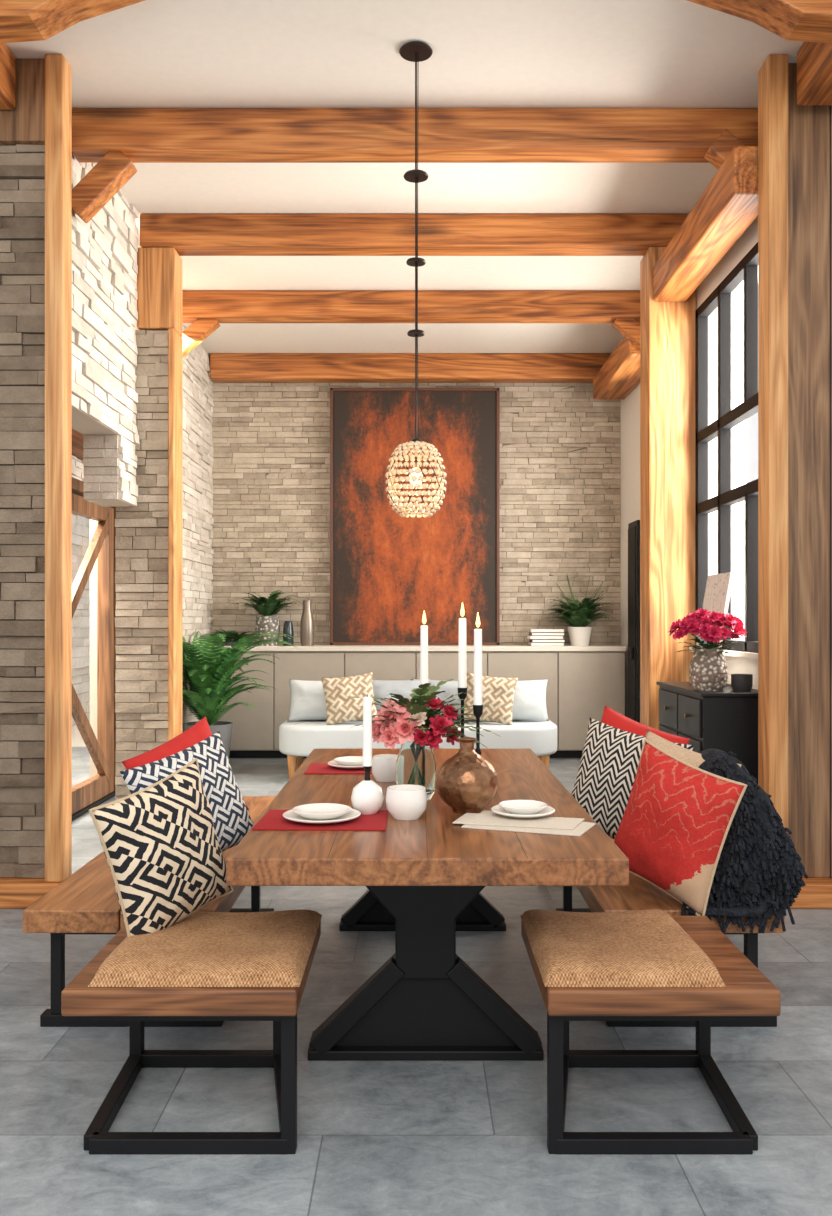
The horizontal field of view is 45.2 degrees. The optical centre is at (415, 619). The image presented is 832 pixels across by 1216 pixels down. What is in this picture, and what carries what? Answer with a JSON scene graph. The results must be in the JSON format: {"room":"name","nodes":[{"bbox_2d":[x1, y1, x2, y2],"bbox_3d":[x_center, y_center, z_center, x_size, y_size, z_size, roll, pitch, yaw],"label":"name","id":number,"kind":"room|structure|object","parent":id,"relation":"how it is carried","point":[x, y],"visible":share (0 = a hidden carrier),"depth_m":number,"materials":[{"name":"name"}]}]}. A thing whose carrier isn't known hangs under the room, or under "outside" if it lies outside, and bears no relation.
{"room":"dining room","nodes":[
{"label":"dining room","id":0,"kind":"room"},
{"bbox_2d":[0,59,44,145],"bbox_3d":[-2.990,-2.520,4.870,2.420,0.400,0.060,0,0,0],"label":"beam","id":1,"kind":"structure","parent":0,"point":[25,124],"depth_m":4.84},
{"bbox_2d":[0,179,44,863],"bbox_3d":[-3.000,-0.670,4.920,2.400,4.100,0.040,0,0,0],"label":"stone wall","id":2,"kind":"structure","parent":0,"point":[0,179],"depth_m":4.90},
{"bbox_2d":[72,514,89,725],"bbox_3d":[-4.497,-0.720,10.300,0.066,4.199,9.999,0,0,0],"label":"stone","id":3,"kind":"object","parent":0,"point":[80,525],"visible":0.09,"depth_m":13.40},
{"bbox_2d":[72,429,96,777],"bbox_3d":[-2.260,0.070,6.550,0.720,2.620,3.200,0,0,0],"label":"wall","id":4,"kind":"structure","parent":0,"point":[77,438],"depth_m":8.03,"materials":[{"name":"paint"}]},
{"bbox_2d":[97,507,115,790],"bbox_3d":[-2.435,0.200,7.955,0.170,2.360,0.110,0,0,0],"label":"door frame","id":5,"kind":"structure","parent":4,"relation":"attached to","point":[111,507],"depth_m":7.90,"materials":[{"name":"brown wood"}]},
{"bbox_2d":[83,435,117,498],"bbox_3d":[-1.990,-0.965,6.324,0.219,0.406,0.053,0,0,0],"label":"wall","id":6,"kind":"structure","parent":0,"point":[101,470],"depth_m":6.31,"materials":[{"name":"stone"}]},
{"bbox_2d":[72,230,134,444],"bbox_3d":[-1.990,-1.945,5.825,0.220,1.550,1.750,0,0,0],"label":"stone wall","id":7,"kind":"structure","parent":0,"point":[84,424],"depth_m":6.05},
{"bbox_2d":[72,154,139,443],"bbox_3d":[-1.878,-1.945,5.815,0.065,1.548,1.729,0,0,0],"label":"stone","id":8,"kind":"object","parent":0,"point":[104,313],"visible":0.63,"depth_m":6.02,"materials":[{"name":"stone"}]},
{"bbox_2d":[84,435,134,506],"bbox_3d":[-1.990,-0.965,6.510,0.220,0.410,0.380,0,0,0],"label":"corbel","id":9,"kind":"object","parent":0,"point":[102,502],"depth_m":6.41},
{"bbox_2d":[115,330,167,799],"bbox_3d":[-1.840,-0.284,6.727,0.359,3.327,0.066,0,0,0],"label":"stone","id":10,"kind":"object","parent":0,"point":[154,343],"visible":0.65,"depth_m":6.71,"materials":[{"name":"stone"}]},
{"bbox_2d":[137,248,181,336],"bbox_3d":[-1.744,-2.225,6.810,0.253,0.540,0.240,0,0,0],"label":"wooden beam","id":11,"kind":"structure","parent":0,"point":[159,276],"depth_m":6.69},
{"bbox_2d":[182,323,213,732],"bbox_3d":[-2.200,-0.670,9.220,0.199,4.100,2.400,0,0,0],"label":"wall","id":12,"kind":"structure","parent":0,"point":[197,393],"depth_m":9.64,"materials":[{"name":"stone"}]},
{"bbox_2d":[181,318,219,357],"bbox_3d":[-1.880,-2.350,8.340,0.478,0.432,0.120,0,0,0],"label":"brace","id":13,"kind":"object","parent":12,"relation":"attached to","point":[199,330],"visible":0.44,"depth_m":8.28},
{"bbox_2d":[5,0,803,354],"bbox_3d":[0.000,-2.770,6.950,5.400,0.100,7.500,0,0,0],"label":"ceiling","id":14,"kind":"structure","parent":0,"point":[147,53],"depth_m":5.14,"materials":[{"name":"paint"}]},
{"bbox_2d":[0,43,14,109],"bbox_3d":[-2.090,-2.589,4.577,0.320,0.258,0.505,0,0,0],"label":"beam","id":15,"kind":"structure","parent":14,"relation":"attached to","point":[7,59],"depth_m":4.74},
{"bbox_2d":[0,0,144,43],"bbox_3d":[-1.713,-2.580,4.220,1.374,0.279,0.200,0,0,0],"label":"bracket","id":16,"kind":"object","parent":14,"relation":"attached to","point":[20,20],"visible":1,"depth_m":4.22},
{"bbox_2d":[72,151,136,222],"bbox_3d":[-1.700,-2.345,5.390,0.367,0.374,0.120,0,0,0],"label":"brace","id":17,"kind":"object","parent":14,"relation":"attached to","point":[115,169],"visible":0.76,"depth_m":5.33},
{"bbox_2d":[182,291,639,322],"bbox_3d":[0.010,-2.610,8.340,4.220,0.219,0.200,0,0,0],"label":"ceiling beam","id":18,"kind":"structure","parent":14,"relation":"attached to","point":[224,306],"depth_m":8.24,"materials":[{"name":"wood"}]},
{"bbox_2d":[210,353,611,382],"bbox_3d":[0.010,-2.590,10.280,4.220,0.259,0.200,0,0,0],"label":"ceiling beam","id":19,"kind":"structure","parent":14,"relation":"attached to","point":[224,367],"depth_m":10.18,"materials":[{"name":"wood"}]},
{"bbox_2d":[140,214,687,255],"bbox_3d":[0.010,-2.610,6.780,3.720,0.219,0.200,0,0,0],"label":"ceiling beam","id":20,"kind":"structure","parent":14,"relation":"attached to","point":[189,234],"depth_m":6.68,"materials":[{"name":"wood"}]},
{"bbox_2d":[72,108,757,162],"bbox_3d":[0.010,-2.610,5.390,3.720,0.219,0.180,0,0,0],"label":"ceiling beam","id":21,"kind":"structure","parent":14,"relation":"attached to","point":[144,135],"depth_m":5.30,"materials":[{"name":"wood"}]},
{"bbox_2d":[385,41,446,517],"bbox_3d":[0.000,-1.606,4.770,0.293,2.227,0.293,0,0,20],"label":"pendant light","id":22,"kind":"object","parent":14,"relation":"hanging from","point":[415,51],"visible":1,"depth_m":4.73,"materials":[{"name":"brown metal"}]},
{"bbox_2d":[687,0,831,43],"bbox_3d":[1.713,-2.580,4.220,1.374,0.279,0.200,0,0,0],"label":"bracket","id":23,"kind":"object","parent":14,"relation":"attached to","point":[792,20],"visible":1,"depth_m":4.22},
{"bbox_2d":[797,42,831,104],"bbox_3d":[1.960,-2.589,4.558,0.280,0.258,0.465,0,0,0],"label":"beam","id":24,"kind":"structure","parent":14,"relation":"attached to","point":[814,59],"depth_m":4.64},
{"bbox_2d":[0,747,831,1215],"bbox_3d":[0.000,1.430,4.700,11.000,0.100,12.400,0,0,0],"label":"floor","id":25,"kind":"structure","parent":0,"point":[375,1137],"depth_m":2.89,"materials":[{"name":"tile"}]},
{"bbox_2d":[0,54,71,908],"bbox_3d":[-2.940,-0.670,4.860,2.520,4.100,0.180,0,0,0],"label":"timber post","id":26,"kind":"object","parent":25,"relation":"on","point":[15,892],"visible":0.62,"depth_m":4.80,"materials":[{"name":"wood"}]},
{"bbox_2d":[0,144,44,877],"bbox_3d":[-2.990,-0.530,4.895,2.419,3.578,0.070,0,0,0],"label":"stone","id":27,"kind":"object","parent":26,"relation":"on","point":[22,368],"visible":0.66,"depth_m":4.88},
{"bbox_2d":[72,791,114,820],"bbox_3d":[-2.440,1.365,6.555,0.160,0.030,2.910,0,0,0],"label":"threshold","id":28,"kind":"object","parent":25,"relation":"on","point":[81,812],"depth_m":7.32,"materials":[{"name":"black metal"}]},
{"bbox_2d":[72,774,108,814],"bbox_3d":[-2.420,1.270,6.560,0.080,0.160,2.400,0,0,0],"label":"rail","id":29,"kind":"object","parent":28,"relation":"on","point":[85,793],"visible":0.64,"depth_m":7.29,"materials":[{"name":"brown wood"}]},
{"bbox_2d":[72,512,111,617],"bbox_3d":[-2.400,0.215,6.570,0.050,2.099,2.478,0,0,0],"label":"brace","id":30,"kind":"object","parent":29,"relation":"attached to","point":[80,581],"visible":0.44,"depth_m":7.30,"materials":[{"name":"brown wood"}]},
{"bbox_2d":[72,684,111,782],"bbox_3d":[-2.400,0.215,6.570,0.050,2.099,2.478,0,0,0],"label":"brace","id":31,"kind":"object","parent":29,"relation":"attached to","point":[79,716],"visible":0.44,"depth_m":7.30,"materials":[{"name":"brown wood"}]},
{"bbox_2d":[99,507,113,793],"bbox_3d":[-2.420,0.235,7.820,0.080,2.230,0.120,0,0,0],"label":"stile","id":32,"kind":"object","parent":28,"relation":"on","point":[106,554],"visible":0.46,"depth_m":7.76,"materials":[{"name":"brown wood"}]},
{"bbox_3d":[-2.420,0.235,5.300,0.080,2.230,0.120,0,0,0],"label":"stile","id":33,"kind":"object","parent":28,"relation":"on","visible":0},
{"bbox_2d":[72,493,108,521],"bbox_3d":[-2.420,-0.820,6.560,0.080,0.120,2.400,0,0,0],"label":"rail","id":34,"kind":"object","parent":33,"relation":"attached to","point":[80,507],"visible":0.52,"depth_m":7.27,"materials":[{"name":"brown wood"}]},
{"bbox_2d":[116,328,181,795],"bbox_3d":[-1.819,-0.285,6.805,0.403,3.330,0.250,0,0,0],"label":"wooden post","id":35,"kind":"object","parent":25,"relation":"on","point":[146,332],"depth_m":6.73,"materials":[{"name":"wood"}]},
{"bbox_2d":[119,435,137,505],"bbox_3d":[-1.878,-0.965,6.500,0.063,0.406,0.358,0,0,0],"label":"stone corbel","id":36,"kind":"object","parent":35,"relation":"attached to","point":[128,493],"visible":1,"depth_m":6.45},
{"bbox_2d":[23,796,275,1026],"bbox_3d":[-0.982,1.170,4.380,0.643,0.420,2.140,0,0,0],"label":"bench","id":37,"kind":"object","parent":25,"relation":"on","point":[86,901],"visible":0.24,"depth_m":3.40,"materials":[{"name":"brown wood"}]},
{"bbox_2d":[122,716,248,809],"bbox_3d":[-0.928,0.680,4.078,0.191,0.547,0.563,0,0,43],"label":"throw pillow","id":38,"kind":"object","parent":37,"relation":"on","point":[200,731],"visible":0.16,"depth_m":4.05,"materials":[{"name":"fabric"}]},
{"bbox_2d":[120,731,253,851],"bbox_3d":[-0.833,0.690,3.723,0.214,0.517,0.554,0,0,45],"label":"throw pillow","id":39,"kind":"object","parent":37,"relation":"on","point":[232,821],"visible":0.41,"depth_m":3.73,"materials":[{"name":"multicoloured fabric"}]},
{"bbox_2d":[61,909,321,1153],"bbox_3d":[-0.599,1.133,2.855,0.602,0.494,0.650,0,0,0],"label":"upholstered stool","id":40,"kind":"object","parent":25,"relation":"on","point":[204,966],"visible":0.9,"depth_m":2.59,"materials":[{"name":"fabric"}]},
{"bbox_2d":[89,758,233,936],"bbox_3d":[-0.746,0.694,2.981,0.202,0.522,0.507,0,0,29],"label":"throw pillow","id":41,"kind":"object","parent":40,"relation":"on","point":[160,844],"visible":0.98,"depth_m":2.89,"materials":[{"name":"fabric"}]},
{"bbox_2d":[183,721,232,759],"bbox_3d":[-1.870,1.155,9.000,0.440,0.450,0.440,0,0,0],"label":"planter","id":42,"kind":"object","parent":25,"relation":"on","point":[225,727],"depth_m":8.91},
{"bbox_2d":[182,631,297,759],"bbox_3d":[-1.577,0.737,9.013,1.090,1.285,1.687,0,0,0],"label":"potted fern","id":43,"kind":"object","parent":25,"relation":"on","point":[207,674],"visible":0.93,"depth_m":8.87,"materials":[{"name":"plant"}]},
{"bbox_2d":[209,645,625,757],"bbox_3d":[-0.010,0.820,10.143,4.180,1.120,0.485,0,0,0],"label":"base cabinet","id":44,"kind":"object","parent":25,"relation":"on","point":[582,680],"visible":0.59,"depth_m":9.93,"materials":[{"name":"beige wood"}]},
{"bbox_2d":[209,645,625,650],"bbox_3d":[-0.010,0.285,10.143,4.180,0.050,0.485,0,0,0],"label":"countertop","id":45,"kind":"structure","parent":44,"relation":"on","point":[280,647],"depth_m":9.90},
{"bbox_2d":[237,590,301,645],"bbox_3d":[-1.500,-0.023,10.162,0.659,0.566,0.600,0,0,-44],"label":"potted plant","id":46,"kind":"object","parent":45,"relation":"on","point":[267,607],"visible":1,"depth_m":10.03,"materials":[{"name":"green plant"}]},
{"bbox_2d":[300,600,313,645],"bbox_3d":[-1.100,0.030,10.120,0.144,0.460,0.144,0,0,0],"label":"bottle vase","id":47,"kind":"object","parent":45,"relation":"on","point":[307,620],"visible":1,"depth_m":10.07,"materials":[{"name":"grey metal"}]},
{"bbox_2d":[527,629,564,645],"bbox_3d":[1.315,0.176,10.118,0.350,0.168,0.243,0,0,0],"label":"book stack","id":48,"kind":"object","parent":45,"relation":"on","point":[538,637],"visible":1,"depth_m":10.00,"materials":[{"name":"white paper"}]},
{"bbox_2d":[543,575,616,645],"bbox_3d":[1.658,-0.105,10.042,0.803,0.731,0.630,0,0,0],"label":"potted plant","id":49,"kind":"object","parent":45,"relation":"on","point":[579,616],"visible":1,"depth_m":10.05,"materials":[{"name":"green plant"}]},
{"bbox_2d":[279,679,556,778],"bbox_3d":[0.020,0.957,8.895,2.440,0.846,0.890,0,0,0],"label":"sofa","id":50,"kind":"object","parent":25,"relation":"on","point":[306,729],"visible":0.48,"depth_m":8.64,"materials":[{"name":"fabric"}]},
{"bbox_2d":[287,679,326,720],"bbox_3d":[-0.840,0.721,8.982,0.620,0.380,0.211,0,-14,0],"label":"cushion","id":51,"kind":"object","parent":50,"relation":"on","point":[307,703],"depth_m":8.90,"materials":[{"name":"fabric"}]},
{"bbox_2d":[321,672,376,724],"bbox_3d":[-0.580,0.690,8.758,0.497,0.457,0.206,0,0,-11],"label":"throw pillow","id":52,"kind":"object","parent":50,"relation":"on","point":[339,710],"visible":0.86,"depth_m":8.70,"materials":[{"name":"beige fabric"}]},
{"bbox_2d":[373,679,429,714],"bbox_3d":[-0.200,0.710,9.020,0.660,0.360,0.214,0,-12,0],"label":"cushion","id":53,"kind":"object","parent":50,"relation":"on","point":[381,688],"depth_m":8.95,"materials":[{"name":"grey fabric"}]},
{"bbox_2d":[411,679,460,716],"bbox_3d":[0.280,0.710,9.020,0.660,0.360,0.211,0,-12,0],"label":"cushion","id":54,"kind":"object","parent":50,"relation":"on","point":[450,687],"depth_m":8.94,"materials":[{"name":"grey fabric"}]},
{"bbox_2d":[460,672,517,724],"bbox_3d":[0.640,0.690,8.761,0.486,0.457,0.210,0,0,15],"label":"throw pillow","id":55,"kind":"object","parent":50,"relation":"on","point":[497,692],"visible":0.78,"depth_m":8.70,"materials":[{"name":"beige fabric"}]},
{"bbox_2d":[480,679,548,720],"bbox_3d":[0.880,0.720,8.980,0.620,0.380,0.210,0,-14,0],"label":"cushion","id":56,"kind":"object","parent":50,"relation":"on","point":[529,702],"depth_m":8.91,"materials":[{"name":"fabric"}]},
{"bbox_2d":[226,749,628,1059],"bbox_3d":[0.030,1.000,3.715,1.050,0.760,2.230,0,0,0],"label":"dining table","id":57,"kind":"object","parent":25,"relation":"on","point":[424,877],"visible":0.93,"depth_m":3.13,"materials":[{"name":"brown wood"}]},
{"bbox_2d":[252,809,387,830],"bbox_3d":[-0.287,0.618,3.095,0.395,0.004,0.310,0,0,0],"label":"placemat","id":58,"kind":"object","parent":57,"relation":"on","point":[273,819],"visible":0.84,"depth_m":3.01,"materials":[{"name":"fabric"}]},
{"bbox_2d":[283,803,360,823],"bbox_3d":[-0.290,0.598,3.080,0.240,0.035,0.240,0,0,0],"label":"plate setting","id":59,"kind":"object","parent":58,"relation":"on","point":[317,813],"visible":1,"depth_m":3.07,"materials":[{"name":"white ceramic"}]},
{"bbox_2d":[351,694,383,814],"bbox_3d":[-0.155,0.425,3.190,0.106,0.379,0.106,0,0,0],"label":"candlestick","id":60,"kind":"object","parent":58,"relation":"on","point":[367,797],"visible":1,"depth_m":3.17,"materials":[{"name":"white ceramic"}]},
{"bbox_2d":[363,697,371,765],"bbox_3d":[-0.155,0.355,3.190,0.031,0.220,0.031,0,0,0],"label":"candle","id":61,"kind":"object","parent":60,"relation":"on","point":[367,701],"depth_m":3.18,"materials":[{"name":"white wax"}]},
{"bbox_2d":[304,763,371,773],"bbox_3d":[-0.290,0.618,4.160,0.320,0.004,0.280,0,0,0],"label":"placemat","id":62,"kind":"object","parent":57,"relation":"on","point":[314,768],"visible":0.49,"depth_m":4.09,"materials":[{"name":"fabric"}]},
{"bbox_2d":[372,754,397,781],"bbox_3d":[-0.115,0.572,3.860,0.112,0.095,0.112,0,0,0],"label":"ceramic cup","id":63,"kind":"object","parent":57,"relation":"on","point":[383,765],"visible":0.88,"depth_m":3.81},
{"bbox_2d":[386,784,426,819],"bbox_3d":[-0.030,0.572,3.130,0.130,0.095,0.130,0,0,0],"label":"ceramic bowl","id":64,"kind":"object","parent":57,"relation":"on","point":[405,801],"visible":1,"depth_m":3.08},
{"bbox_2d":[344,679,500,799],"bbox_3d":[0.053,0.415,3.432,0.516,0.409,0.480,0,0,-39],"label":"flower bouquet","id":65,"kind":"object","parent":57,"relation":"on","point":[411,723],"visible":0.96,"depth_m":3.41,"materials":[{"name":"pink plant"}]},
{"bbox_2d":[420,611,427,684],"bbox_3d":[0.030,0.292,3.660,0.084,0.656,0.084,0,0,0],"label":"candle","id":66,"kind":"object","parent":57,"relation":"on","point":[424,628],"visible":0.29,"depth_m":3.65,"materials":[{"name":"white wax"}]},
{"bbox_2d":[457,602,466,737],"bbox_3d":[0.165,0.278,3.550,0.084,0.682,0.084,0,0,0],"label":"candlestick","id":67,"kind":"object","parent":57,"relation":"on","point":[462,649],"visible":0.54,"depth_m":3.54,"materials":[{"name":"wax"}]},
{"bbox_2d":[458,618,466,687],"bbox_3d":[0.165,0.121,3.550,0.031,0.257,0.031,0,0,0],"label":"candle","id":68,"kind":"object","parent":67,"relation":"on","point":[462,649],"depth_m":3.54,"materials":[{"name":"white wax"}]},
{"bbox_2d":[436,737,497,813],"bbox_3d":[0.165,0.501,3.240,0.202,0.236,0.202,0,0,0],"label":"bronze vase","id":69,"kind":"object","parent":57,"relation":"on","point":[466,782],"visible":1,"depth_m":3.17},
{"bbox_2d":[473,614,482,755],"bbox_3d":[0.212,0.297,3.420,0.084,0.646,0.084,0,0,0],"label":"candlestick","id":70,"kind":"object","parent":57,"relation":"on","point":[477,704],"visible":0.73,"depth_m":3.41,"materials":[{"name":"wax"}]},
{"bbox_2d":[473,629,481,704],"bbox_3d":[0.212,0.165,3.420,0.031,0.270,0.031,0,0,0],"label":"candle","id":71,"kind":"object","parent":70,"relation":"on","point":[477,632],"depth_m":3.41,"materials":[{"name":"white wax"}]},
{"bbox_2d":[461,810,595,835],"bbox_3d":[0.351,0.618,3.048,0.377,0.004,0.273,0,0,20],"label":"placemat","id":72,"kind":"object","parent":57,"relation":"on","point":[583,827],"visible":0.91,"depth_m":2.94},
{"bbox_2d":[453,813,584,829],"bbox_3d":[0.315,0.613,3.050,0.382,0.004,0.160,0,0,14],"label":"linen napkin","id":73,"kind":"object","parent":72,"relation":"on","point":[468,818],"visible":0.96,"depth_m":3.03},
{"bbox_2d":[491,800,554,818],"bbox_3d":[0.335,0.593,3.130,0.200,0.035,0.200,0,0,0],"label":"plate setting","id":74,"kind":"object","parent":73,"relation":"on","point":[519,809],"visible":1,"depth_m":3.11,"materials":[{"name":"white ceramic"}]},
{"bbox_2d":[520,909,780,1153],"bbox_3d":[0.627,1.133,2.855,0.595,0.494,0.650,0,0,0],"label":"upholstered stool","id":75,"kind":"object","parent":25,"relation":"on","point":[652,964],"visible":1,"depth_m":2.60,"materials":[{"name":"fabric"}]},
{"bbox_2d":[556,838,784,1026],"bbox_3d":[0.923,1.170,4.380,0.603,0.420,2.140,0,0,0],"label":"bench","id":76,"kind":"object","parent":25,"relation":"on","point":[640,894],"visible":0.16,"depth_m":3.40,"materials":[{"name":"brown wood"}]},
{"bbox_2d":[571,718,693,838],"bbox_3d":[0.834,0.665,3.998,0.543,0.519,0.210,0,0,38],"label":"throw pillow","id":77,"kind":"object","parent":76,"relation":"on","point":[610,758],"visible":0.52,"depth_m":3.98,"materials":[{"name":"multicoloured fabric"}]},
{"bbox_2d":[601,705,689,743],"bbox_3d":[0.929,0.650,4.379,0.549,0.528,0.207,0,0,34],"label":"throw pillow","id":78,"kind":"object","parent":76,"relation":"on","point":[610,717],"visible":0.1,"depth_m":4.38,"materials":[{"name":"fabric"}]},
{"bbox_2d":[614,739,746,915],"bbox_3d":[0.871,0.695,3.382,0.196,0.556,0.529,0,0,-36],"label":"patterned pillow","id":79,"kind":"object","parent":76,"relation":"on","point":[678,816],"visible":0.93,"depth_m":3.29,"materials":[{"name":"fabric"}]},
{"bbox_2d":[645,730,741,766],"bbox_3d":[0.951,0.665,3.641,0.174,0.503,0.498,0,0,-38],"label":"throw pillow","id":80,"kind":"object","parent":76,"relation":"on","point":[691,757],"visible":0.04,"depth_m":3.64,"materials":[{"name":"fabric"}]},
{"bbox_2d":[681,749,808,933],"bbox_3d":[1.082,0.746,3.498,0.427,0.569,0.559,0,0,0],"label":"knit throw blanket","id":81,"kind":"object","parent":76,"relation":"on","point":[759,869],"visible":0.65,"depth_m":3.28,"materials":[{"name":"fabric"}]},
{"bbox_2d":[640,247,740,729],"bbox_3d":[1.879,-0.670,6.815,0.643,4.100,0.270,0,0,0],"label":"timber post","id":82,"kind":"object","parent":25,"relation":"on","point":[667,329],"visible":0.29,"depth_m":6.68,"materials":[{"name":"brown wood"}]},
{"bbox_2d":[656,682,757,783],"bbox_3d":[1.665,0.880,5.690,0.399,1.000,0.980,0,0,0],"label":"sideboard","id":83,"kind":"object","parent":25,"relation":"on","point":[726,720],"visible":0.37,"depth_m":5.22,"materials":[{"name":"paint"}]},
{"bbox_2d":[667,608,746,690],"bbox_3d":[1.584,0.157,5.414,0.410,0.446,0.336,0,0,-16],"label":"flower vase","id":84,"kind":"object","parent":83,"relation":"on","point":[708,666],"visible":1,"depth_m":5.34,"materials":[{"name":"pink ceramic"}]},
{"bbox_2d":[690,572,733,682],"bbox_3d":[1.724,0.055,5.840,0.130,0.650,0.440,0,0,0],"label":"art print","id":85,"kind":"object","parent":83,"relation":"on","point":[718,586],"visible":0.43,"depth_m":5.78},
{"bbox_2d":[724,655,757,689],"bbox_3d":[1.990,0.795,5.880,0.220,1.170,1.740,0,0,0],"label":"wall","id":86,"kind":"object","parent":25,"relation":"on","point":[736,665],"visible":0.02,"depth_m":5.76,"materials":[{"name":"white paint"}]},
{"bbox_2d":[689,647,757,658],"bbox_3d":[1.860,0.194,5.930,0.080,0.028,1.460,0,0,0],"label":"sill","id":87,"kind":"structure","parent":86,"relation":"on","point":[733,653],"depth_m":5.61,"materials":[{"name":"white paint"}]},
{"bbox_2d":[696,640,757,652],"bbox_3d":[1.895,0.150,5.930,0.070,0.060,1.460,0,0,0],"label":"frame","id":88,"kind":"object","parent":87,"relation":"on","point":[738,645],"visible":0.22,"depth_m":5.70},
{"bbox_2d":[718,286,730,639],"bbox_3d":[1.895,-0.940,6.145,0.070,2.240,0.050,0,0,0],"label":"frame","id":89,"kind":"object","parent":88,"relation":"attached to","point":[724,299],"visible":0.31,"depth_m":6.12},
{"bbox_2d":[745,493,757,651],"bbox_3d":[1.895,-0.270,5.640,0.070,0.900,0.040,0,0,0],"label":"frame","id":90,"kind":"object","parent":88,"relation":"attached to","point":[751,501],"visible":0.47,"depth_m":5.62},
{"bbox_2d":[758,54,831,908],"bbox_3d":[2.185,-0.670,4.885,1.030,4.100,0.230,0,0,0],"label":"timber post","id":91,"kind":"object","parent":25,"relation":"on","point":[795,141],"visible":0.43,"depth_m":4.88,"materials":[{"name":"brown wood"}]},
{"bbox_2d":[653,146,757,301],"bbox_3d":[1.690,-2.240,5.820,0.220,0.240,1.700,0,0,0],"label":"beam","id":92,"kind":"structure","parent":91,"relation":"attached to","point":[728,205],"depth_m":5.53,"materials":[{"name":"wood"}]},
{"bbox_2d":[704,129,744,169],"bbox_3d":[1.710,-2.355,5.220,0.380,0.360,0.120,0,0,0],"label":"brace","id":93,"kind":"object","parent":92,"relation":"attached to","point":[720,149],"visible":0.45,"depth_m":5.16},
{"bbox_2d":[211,382,620,644],"bbox_3d":[0.000,-0.670,10.510,4.800,4.100,0.180,0,0,0],"label":"wall","id":94,"kind":"structure","parent":0,"point":[503,444],"depth_m":10.42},
{"bbox_2d":[330,388,499,644],"bbox_3d":[-0.013,-1.065,10.332,1.745,2.649,0.085,0,0,0],"label":"abstract painting","id":95,"kind":"object","parent":94,"relation":"attached to","point":[387,569],"visible":0.97,"depth_m":10.31,"materials":[{"name":"orange paint"}]},
{"bbox_2d":[620,398,639,627],"bbox_3d":[2.215,-1.020,9.810,0.170,2.200,1.220,0,0,0],"label":"wall","id":96,"kind":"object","parent":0,"point":[630,419],"visible":0.36,"depth_m":10.07,"materials":[{"name":"white paint"}]},
{"bbox_2d":[620,299,743,415],"bbox_3d":[2.215,-2.420,8.690,0.170,0.600,3.460,0,0,0],"label":"wall","id":97,"kind":"structure","parent":0,"point":[626,403],"depth_m":9.84,"materials":[{"name":"white paint"}]},
{"bbox_2d":[593,336,639,398],"bbox_3d":[1.960,-2.350,9.310,0.320,0.220,1.720,0,0,0],"label":"beam","id":98,"kind":"structure","parent":97,"relation":"attached to","point":[619,375],"depth_m":9.27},
{"bbox_2d":[612,318,639,348],"bbox_3d":[1.890,-2.350,8.340,0.495,0.434,0.120,0,0,0],"label":"brace","id":99,"kind":"object","parent":97,"relation":"attached to","point":[629,328],"visible":0.38,"depth_m":8.28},
{"bbox_2d":[620,628,744,716],"bbox_3d":[2.215,0.730,8.690,0.170,1.300,3.460,0,0,0],"label":"wall","id":100,"kind":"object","parent":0,"point":[623,631],"visible":0.07,"depth_m":10.12,"materials":[{"name":"white paint"}]},
{"bbox_2d":[628,520,639,722],"bbox_3d":[2.113,0.215,9.695,0.026,2.330,0.390,0,0,0],"label":"door frame","id":101,"kind":"structure","parent":100,"relation":"attached to","point":[636,523],"depth_m":9.50,"materials":[{"name":"black paint"}]},
{"bbox_2d":[628,526,635,720],"bbox_3d":[2.109,0.240,9.710,0.038,2.280,0.320,0,0,0],"label":"door","id":102,"kind":"structure","parent":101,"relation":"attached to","point":[631,531],"depth_m":9.65,"materials":[{"name":"wood"}]},
{"bbox_2d":[708,311,717,574],"bbox_3d":[1.990,-0.925,6.705,0.220,2.270,0.090,0,0,0],"label":"window pane","id":103,"kind":"object","parent":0,"point":[713,318],"visible":0.29,"depth_m":6.66,"materials":[{"name":"white glass"}]},
{"bbox_2d":[695,309,707,644],"bbox_3d":[1.895,-0.940,6.630,0.070,2.240,0.060,0,0,0],"label":"frame","id":104,"kind":"object","parent":103,"relation":"attached to","point":[701,323],"visible":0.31,"depth_m":6.60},
{"bbox_2d":[696,216,757,310],"bbox_3d":[1.990,-2.390,5.880,0.220,0.660,1.740,0,0,0],"label":"wall","id":105,"kind":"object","parent":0,"point":[748,239],"visible":0.02,"depth_m":6.11,"materials":[{"name":"white paint"}]},
{"bbox_2d":[695,242,757,317],"bbox_3d":[1.895,-2.030,5.930,0.070,0.060,1.460,0,0,0],"label":"frame","id":106,"kind":"object","parent":105,"relation":"attached to","point":[735,277],"visible":0.56,"depth_m":5.98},
{"bbox_2d":[741,315,745,627],"bbox_3d":[2.215,-1.020,7.080,0.170,2.200,0.240,0,0,0],"label":"window pane","id":107,"kind":"object","parent":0,"point":[743,424],"visible":0.02,"depth_m":6.96,"materials":[{"name":"white glass"}]},
{"bbox_3d":[1.895,-0.940,5.230,0.070,2.240,0.060,0,0,0],"label":"frame","id":108,"kind":"object","parent":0,"visible":0},
{"bbox_2d":[695,393,757,442],"bbox_3d":[1.895,-1.205,5.930,0.070,0.070,1.460,0,0,0],"label":"frame","id":109,"kind":"object","parent":108,"relation":"attached to","point":[748,408],"visible":0.56,"depth_m":5.93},
{"bbox_2d":[744,263,757,400],"bbox_3d":[1.895,-1.630,5.660,0.070,0.780,0.040,0,0,0],"label":"frame","id":110,"kind":"object","parent":109,"relation":"attached to","point":[750,271],"visible":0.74,"depth_m":5.64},
{"bbox_2d":[695,479,757,513],"bbox_3d":[1.895,-0.735,5.930,0.070,0.070,1.460,0,0,0],"label":"frame","id":111,"kind":"object","parent":108,"relation":"attached to","point":[736,495],"visible":0.56,"depth_m":5.96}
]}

